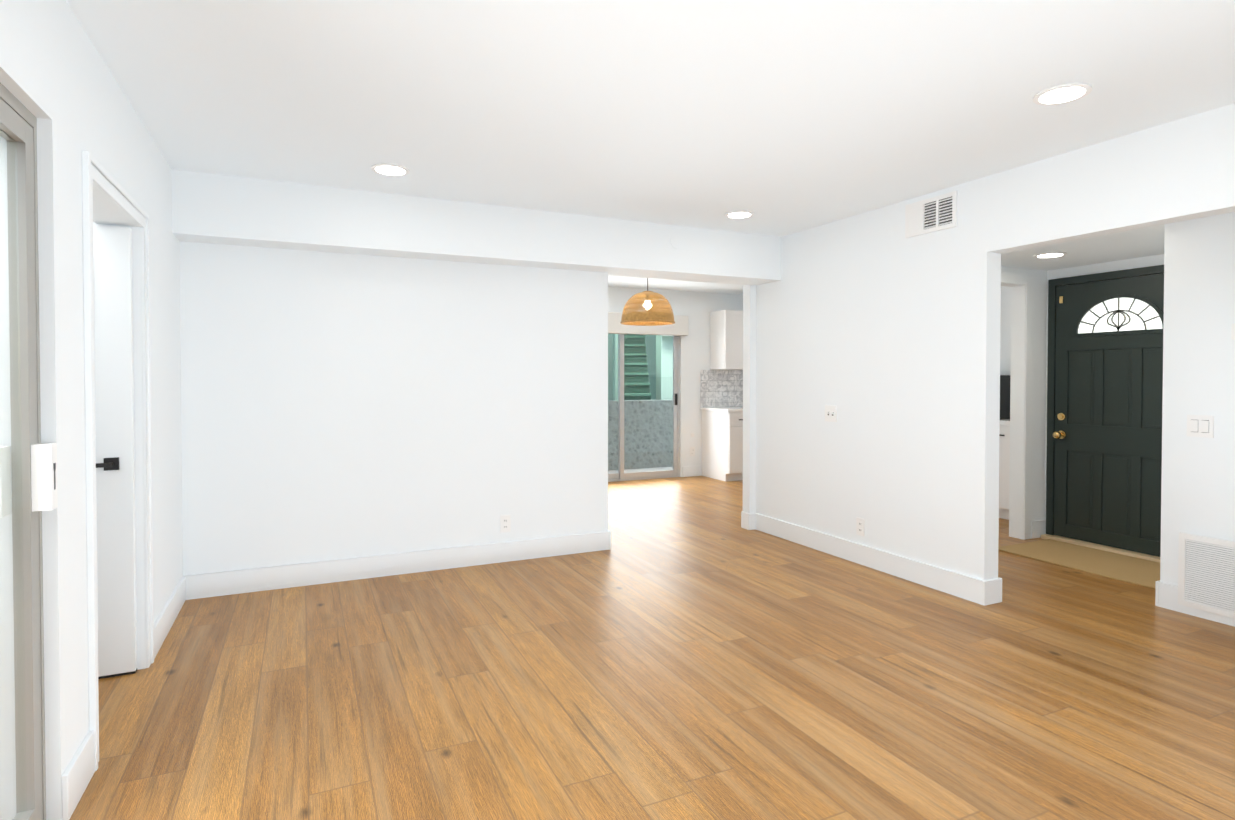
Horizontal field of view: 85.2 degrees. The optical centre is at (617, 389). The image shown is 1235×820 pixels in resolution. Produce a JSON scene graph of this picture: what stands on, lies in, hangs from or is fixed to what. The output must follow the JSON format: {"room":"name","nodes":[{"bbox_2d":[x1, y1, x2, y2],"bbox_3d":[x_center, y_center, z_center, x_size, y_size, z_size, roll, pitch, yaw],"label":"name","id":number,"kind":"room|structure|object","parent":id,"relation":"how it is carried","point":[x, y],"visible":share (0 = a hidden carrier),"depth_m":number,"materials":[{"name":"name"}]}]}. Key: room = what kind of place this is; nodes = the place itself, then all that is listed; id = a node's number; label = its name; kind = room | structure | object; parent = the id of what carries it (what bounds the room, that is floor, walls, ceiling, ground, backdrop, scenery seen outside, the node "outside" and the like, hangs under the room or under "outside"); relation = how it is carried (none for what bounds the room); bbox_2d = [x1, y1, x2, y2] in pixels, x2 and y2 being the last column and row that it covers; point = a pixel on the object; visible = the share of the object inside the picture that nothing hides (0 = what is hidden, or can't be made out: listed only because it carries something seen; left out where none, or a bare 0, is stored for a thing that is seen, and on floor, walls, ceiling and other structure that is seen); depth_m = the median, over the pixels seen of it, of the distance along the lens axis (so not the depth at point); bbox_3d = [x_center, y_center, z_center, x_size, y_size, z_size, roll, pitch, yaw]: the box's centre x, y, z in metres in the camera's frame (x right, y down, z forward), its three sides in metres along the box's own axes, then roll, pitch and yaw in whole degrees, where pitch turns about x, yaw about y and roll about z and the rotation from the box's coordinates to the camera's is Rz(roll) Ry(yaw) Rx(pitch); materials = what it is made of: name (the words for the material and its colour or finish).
{"room":"empty living room","nodes":[
{"label":"empty living room","id":0,"kind":"room"},
{"bbox_2d":[0,0,182,819],"bbox_3d":[-1.292,0.056,1.050,0.160,2.450,6.530,0,1,-25],"label":"wall","id":1,"kind":"structure","parent":0,"point":[58,81],"depth_m":2.11,"materials":[{"name":"white paint"}]},
{"bbox_2d":[0,83,57,819],"bbox_3d":[-1.267,0.262,1.037,0.145,2.041,1.940,0,1,-25],"label":"sliding door","id":2,"kind":"structure","parent":1,"relation":"attached to","point":[28,479],"depth_m":1.86,"materials":[{"name":"silver metal"}]},
{"bbox_2d":[82,150,153,770],"bbox_3d":[-1.933,0.236,2.630,0.023,2.046,0.950,0,1,-25],"label":"door frame","id":3,"kind":"structure","parent":1,"relation":"attached to","point":[100,176],"depth_m":2.25,"materials":[{"name":"white paint"}]},
{"bbox_2d":[61,511,1001,819],"bbox_3d":[0.695,1.195,2.102,4.322,0.140,6.483,0,1,-25],"label":"baseboard","id":4,"kind":"structure","parent":1,"relation":"attached to","point":[77,775],"depth_m":4.31,"materials":[{"name":"white paint"}]},
{"bbox_2d":[179,241,607,575],"bbox_3d":[-1.339,0.000,4.566,2.740,2.450,0.120,0,1,-25],"label":"wall","id":5,"kind":"structure","parent":0,"point":[335,406],"depth_m":4.40,"materials":[{"name":"white paint"}]},
{"bbox_2d":[500,515,510,532],"bbox_3d":[-0.795,0.952,4.765,0.075,0.120,0.008,0,1,-25],"label":"outlet","id":6,"kind":"object","parent":5,"relation":"attached to","point":[505,523],"visible":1,"depth_m":4.76,"materials":[{"name":"white plastic"}]},
{"bbox_2d":[66,0,1234,294],"bbox_3d":[0.786,-1.271,3.664,8.800,0.120,9.800,0,1,-25],"label":"ceiling","id":7,"kind":"structure","parent":0,"point":[780,118],"depth_m":2.70,"materials":[{"name":"white paint"}]},
{"bbox_2d":[371,163,408,175],"bbox_3d":[-1.249,-1.207,3.695,0.200,0.010,0.200,0,1,-25],"label":"recessed light","id":8,"kind":"object","parent":7,"relation":"in","point":[389,169],"visible":0.94,"depth_m":3.67,"materials":[{"name":"white plastic"}]},
{"bbox_2d":[172,169,780,284],"bbox_3d":[-0.636,-1.053,4.746,4.180,0.350,0.360,0,1,-25],"label":"soffit","id":9,"kind":"structure","parent":7,"relation":"attached to","point":[224,209],"depth_m":4.35,"materials":[{"name":"white paint"}]},
{"bbox_2d":[620,278,674,325],"bbox_3d":[0.308,-0.967,6.858,0.562,0.590,0.562,0,1,-25],"label":"pendant lamp","id":10,"kind":"object","parent":7,"relation":"hanging from","point":[646,320],"visible":0.67,"depth_m":6.82,"materials":[{"name":"wicker"}]},
{"bbox_2d":[621,292,673,323],"bbox_3d":[0.308,-0.837,6.860,0.540,0.309,0.540,0,1,-25],"label":"lampshade","id":11,"kind":"object","parent":10,"relation":"hanging from","point":[657,313],"visible":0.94,"depth_m":6.67,"materials":[{"name":"wicker"}]},
{"bbox_2d":[725,210,753,218],"bbox_3d":[0.853,-1.223,4.701,0.200,0.010,0.200,0,1,-25],"label":"recessed light","id":12,"kind":"object","parent":7,"relation":"in","point":[739,214],"visible":0.98,"depth_m":4.67,"materials":[{"name":"white plastic"}]},
{"bbox_2d":[1033,83,1091,104],"bbox_3d":[1.795,-1.191,2.713,0.200,0.010,0.200,0,1,-25],"label":"recessed light","id":13,"kind":"object","parent":7,"relation":"in","point":[1062,93],"visible":1,"depth_m":2.70,"materials":[{"name":"white plastic"}]},
{"bbox_2d":[70,476,1234,819],"bbox_3d":[0.814,1.290,3.646,8.800,0.100,9.670,0,1,-25],"label":"floor","id":14,"kind":"structure","parent":0,"point":[686,648],"depth_m":2.75,"materials":[{"name":"laminate"}]},
{"bbox_2d":[702,410,742,480],"bbox_3d":[1.441,0.719,8.780,0.398,0.875,0.643,0,1,-25],"label":"base cabinet","id":15,"kind":"object","parent":14,"relation":"on","point":[722,434],"depth_m":8.54,"materials":[{"name":"white wood"}]},
{"bbox_2d":[700,406,742,413],"bbox_3d":[1.975,0.258,9.019,1.615,0.040,0.646,0,1,-25],"label":"countertop","id":16,"kind":"structure","parent":15,"relation":"on","point":[719,409],"depth_m":8.71,"materials":[{"name":"white stone"}]},
{"bbox_2d":[999,419,1009,519],"bbox_3d":[3.868,0.742,6.156,0.620,0.915,0.540,0,1,-25],"label":"base cabinet","id":17,"kind":"object","parent":14,"relation":"on","point":[1004,451],"depth_m":6.15,"materials":[{"name":"white wood"}]},
{"bbox_2d":[1000,375,1009,418],"bbox_3d":[3.625,0.068,6.672,0.427,0.414,0.600,0,1,-25],"label":"microwave","id":18,"kind":"object","parent":17,"relation":"on","point":[1004,379],"depth_m":6.36,"materials":[{"name":"black"}]},
{"bbox_2d":[998,539,1159,588],"bbox_3d":[3.392,1.215,4.753,0.670,0.014,1.090,0,1,-25],"label":"doormat","id":19,"kind":"object","parent":14,"relation":"on","point":[1130,569],"visible":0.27,"depth_m":4.75,"materials":[{"name":"beige fabric"}]},
{"bbox_2d":[608,286,742,476],"bbox_3d":[0.464,-0.068,8.734,4.840,2.450,0.120,0,1,-25],"label":"wall","id":20,"kind":"structure","parent":0,"point":[696,308],"depth_m":8.91,"materials":[{"name":"white paint"}]},
{"bbox_2d":[608,334,679,481],"bbox_3d":[0.051,0.141,8.533,1.680,2.043,0.100,0,1,-25],"label":"sliding door","id":21,"kind":"structure","parent":20,"relation":"attached to","point":[620,475],"depth_m":8.68,"materials":[{"name":"silver metal"}]},
{"bbox_2d":[608,312,687,335],"bbox_3d":[0.095,-0.828,8.425,1.800,0.260,0.096,0,1,-25],"label":"blind valance","id":22,"kind":"object","parent":20,"relation":"attached to","point":[679,327],"visible":0.46,"depth_m":8.52,"materials":[{"name":"white fabric"}]},
{"bbox_2d":[682,465,701,476],"bbox_3d":[0.991,1.084,8.924,0.300,0.140,0.016,0,1,-25],"label":"baseboard","id":23,"kind":"structure","parent":20,"relation":"attached to","point":[688,471],"depth_m":8.90,"materials":[{"name":"white paint"}]},
{"bbox_2d":[690,447,694,455],"bbox_3d":[0.998,0.824,8.927,0.075,0.120,0.008,0,1,-25],"label":"outlet","id":24,"kind":"object","parent":20,"relation":"attached to","point":[692,451],"visible":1,"depth_m":8.92,"materials":[{"name":"white plastic"}]},
{"bbox_2d":[710,310,742,369],"bbox_3d":[1.540,-0.651,8.958,0.488,0.770,0.361,0,1,-25],"label":"upper cabinet","id":25,"kind":"object","parent":20,"relation":"attached to","point":[726,326],"depth_m":8.78,"materials":[{"name":"white wood"}]},
{"bbox_2d":[743,103,1234,579],"bbox_3d":[2.575,0.026,2.900,0.185,2.450,6.600,0,1,-25],"label":"wall","id":26,"kind":"structure","parent":0,"point":[878,329],"depth_m":4.26,"materials":[{"name":"white paint"}]},
{"bbox_2d":[825,405,836,421],"bbox_3d":[1.571,0.178,4.960,0.018,0.120,0.120,0,1,-25],"label":"light switch","id":27,"kind":"object","parent":26,"relation":"attached to","point":[830,413],"visible":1,"depth_m":4.96,"materials":[{"name":"white plastic"}]},
{"bbox_2d":[856,517,864,536],"bbox_3d":[1.702,0.963,4.703,0.008,0.120,0.075,0,1,-25],"label":"outlet","id":28,"kind":"object","parent":26,"relation":"attached to","point":[860,526],"visible":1,"depth_m":4.70,"materials":[{"name":"white plastic"}]},
{"bbox_2d":[905,191,956,237],"bbox_3d":[1.938,-1.079,4.162,0.012,0.210,0.370,0,1,-25],"label":"air vent","id":29,"kind":"object","parent":26,"relation":"in","point":[933,214],"visible":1,"depth_m":4.15,"materials":[{"name":"white plastic"}]},
{"bbox_2d":[1000,286,1010,374],"bbox_3d":[3.481,-0.053,7.856,0.120,2.450,4.030,0,1,-25],"label":"wall","id":30,"kind":"structure","parent":0,"point":[1005,343],"depth_m":6.78,"materials":[{"name":"white paint"}]},
{"bbox_2d":[1001,266,1046,538],"bbox_3d":[3.107,-0.014,5.390,2.890,2.450,0.120,0,1,-25],"label":"wall","id":31,"kind":"structure","parent":0,"point":[1017,433],"depth_m":5.47,"materials":[{"name":"white paint"}]},
{"bbox_2d":[1001,272,1032,539],"bbox_3d":[2.899,0.147,5.222,0.990,2.134,0.012,0,1,-25],"label":"door frame","id":32,"kind":"structure","parent":31,"relation":"attached to","point":[1026,280],"depth_m":5.41,"materials":[{"name":"white paint"}]},
{"bbox_2d":[1001,224,1164,270],"bbox_3d":[3.211,-1.081,3.947,1.870,0.270,2.550,0,1,-25],"label":"ceiling","id":33,"kind":"structure","parent":0,"point":[1139,243],"depth_m":4.62,"materials":[{"name":"white paint"}]},
{"bbox_2d":[1033,252,1066,257],"bbox_3d":[3.074,-0.954,4.774,0.200,0.010,0.200,0,1,-25],"label":"recessed light","id":34,"kind":"object","parent":33,"relation":"in","point":[1050,254],"visible":1,"depth_m":4.76,"materials":[{"name":"white plastic"}]},
{"bbox_2d":[1045,254,1163,518],"bbox_3d":[4.112,0.003,4.387,0.120,2.450,2.550,0,1,-25],"label":"wall","id":35,"kind":"structure","parent":0,"point":[1147,261],"depth_m":5.19,"materials":[{"name":"white paint"}]},
{"bbox_2d":[1041,265,1163,562],"bbox_3d":[3.694,0.167,4.993,0.122,2.101,1.031,0,1,-25],"label":"front door","id":36,"kind":"structure","parent":35,"relation":"in","point":[1104,412],"depth_m":5.07,"materials":[{"name":"grey wood"}]},
{"bbox_2d":[1160,212,1234,585],"bbox_3d":[3.848,0.017,3.512,1.100,2.450,1.190,0,1,-25],"label":"wall","id":37,"kind":"structure","parent":0,"point":[1198,486],"depth_m":3.67,"materials":[{"name":"white paint"}]},
{"bbox_2d":[1155,580,1234,626],"bbox_3d":[3.340,1.175,3.301,0.020,0.140,1.206,0,1,-25],"label":"baseboard","id":38,"kind":"structure","parent":37,"relation":"attached to","point":[1166,595],"depth_m":3.76,"materials":[{"name":"white paint"}]},
{"bbox_2d":[1187,415,1213,437],"bbox_3d":[3.169,0.199,3.655,0.010,0.120,0.120,0,1,-25],"label":"light switch panel","id":39,"kind":"object","parent":37,"relation":"attached to","point":[1200,425],"visible":1,"depth_m":3.65,"materials":[{"name":"white plastic"}]},
{"bbox_2d":[1178,532,1234,618],"bbox_3d":[3.279,0.999,3.394,0.012,0.400,0.750,0,1,-25],"label":"air vent","id":40,"kind":"object","parent":37,"relation":"in","point":[1206,574],"visible":0.98,"depth_m":3.62,"materials":[{"name":"white plastic"}]},
{"bbox_3d":[-2.647,0.036,2.292,1.240,2.450,1.050,0,1,-25],"label":"wall","id":41,"kind":"structure","parent":0,"visible":0},
{"bbox_2d":[93,225,136,678],"bbox_3d":[-2.530,0.254,2.741,0.910,2.000,0.095,0,1,-25],"label":"hall door","id":42,"kind":"structure","parent":41,"relation":"in","point":[115,446],"depth_m":2.91,"materials":[{"name":"white paint"}]},
{"label":"outside","id":43,"kind":"structure","parent":0,"visible":0},
{"bbox_2d":[608,466,672,473],"bbox_3d":[0.002,1.131,12.568,10.000,0.050,7.180,0,1,-25],"label":"ground","id":44,"kind":"structure","parent":43,"point":[645,470],"depth_m":9.68,"materials":[{"name":"grey concrete"}]},
{"bbox_2d":[608,334,655,400],"bbox_3d":[-1.450,-2.439,15.022,10.500,7.010,0.200,0,1,-25],"label":"wall","id":45,"kind":"structure","parent":44,"relation":"on","point":[651,358],"depth_m":15.97,"materials":[{"name":"green paint"}]},
{"bbox_2d":[613,334,650,400],"bbox_3d":[0.239,-0.849,12.504,0.610,3.910,2.990,0,1,-1],"label":"stairs","id":46,"kind":"structure","parent":44,"relation":"on","point":[641,370],"depth_m":11.86,"materials":[{"name":"green wood"}]},
{"bbox_2d":[608,400,672,469],"bbox_3d":[0.639,0.652,10.021,7.000,0.990,0.180,0,1,-25],"label":"wall","id":47,"kind":"structure","parent":44,"relation":"on","point":[644,427],"depth_m":9.79,"materials":[{"name":"grey paint"}]},
{"bbox_2d":[656,335,672,399],"bbox_3d":[2.812,-2.405,12.877,4.600,7.010,0.200,0,1,-25],"label":"wall","id":48,"kind":"structure","parent":44,"relation":"on","point":[660,357],"depth_m":11.90,"materials":[{"name":"green"}]}
]}

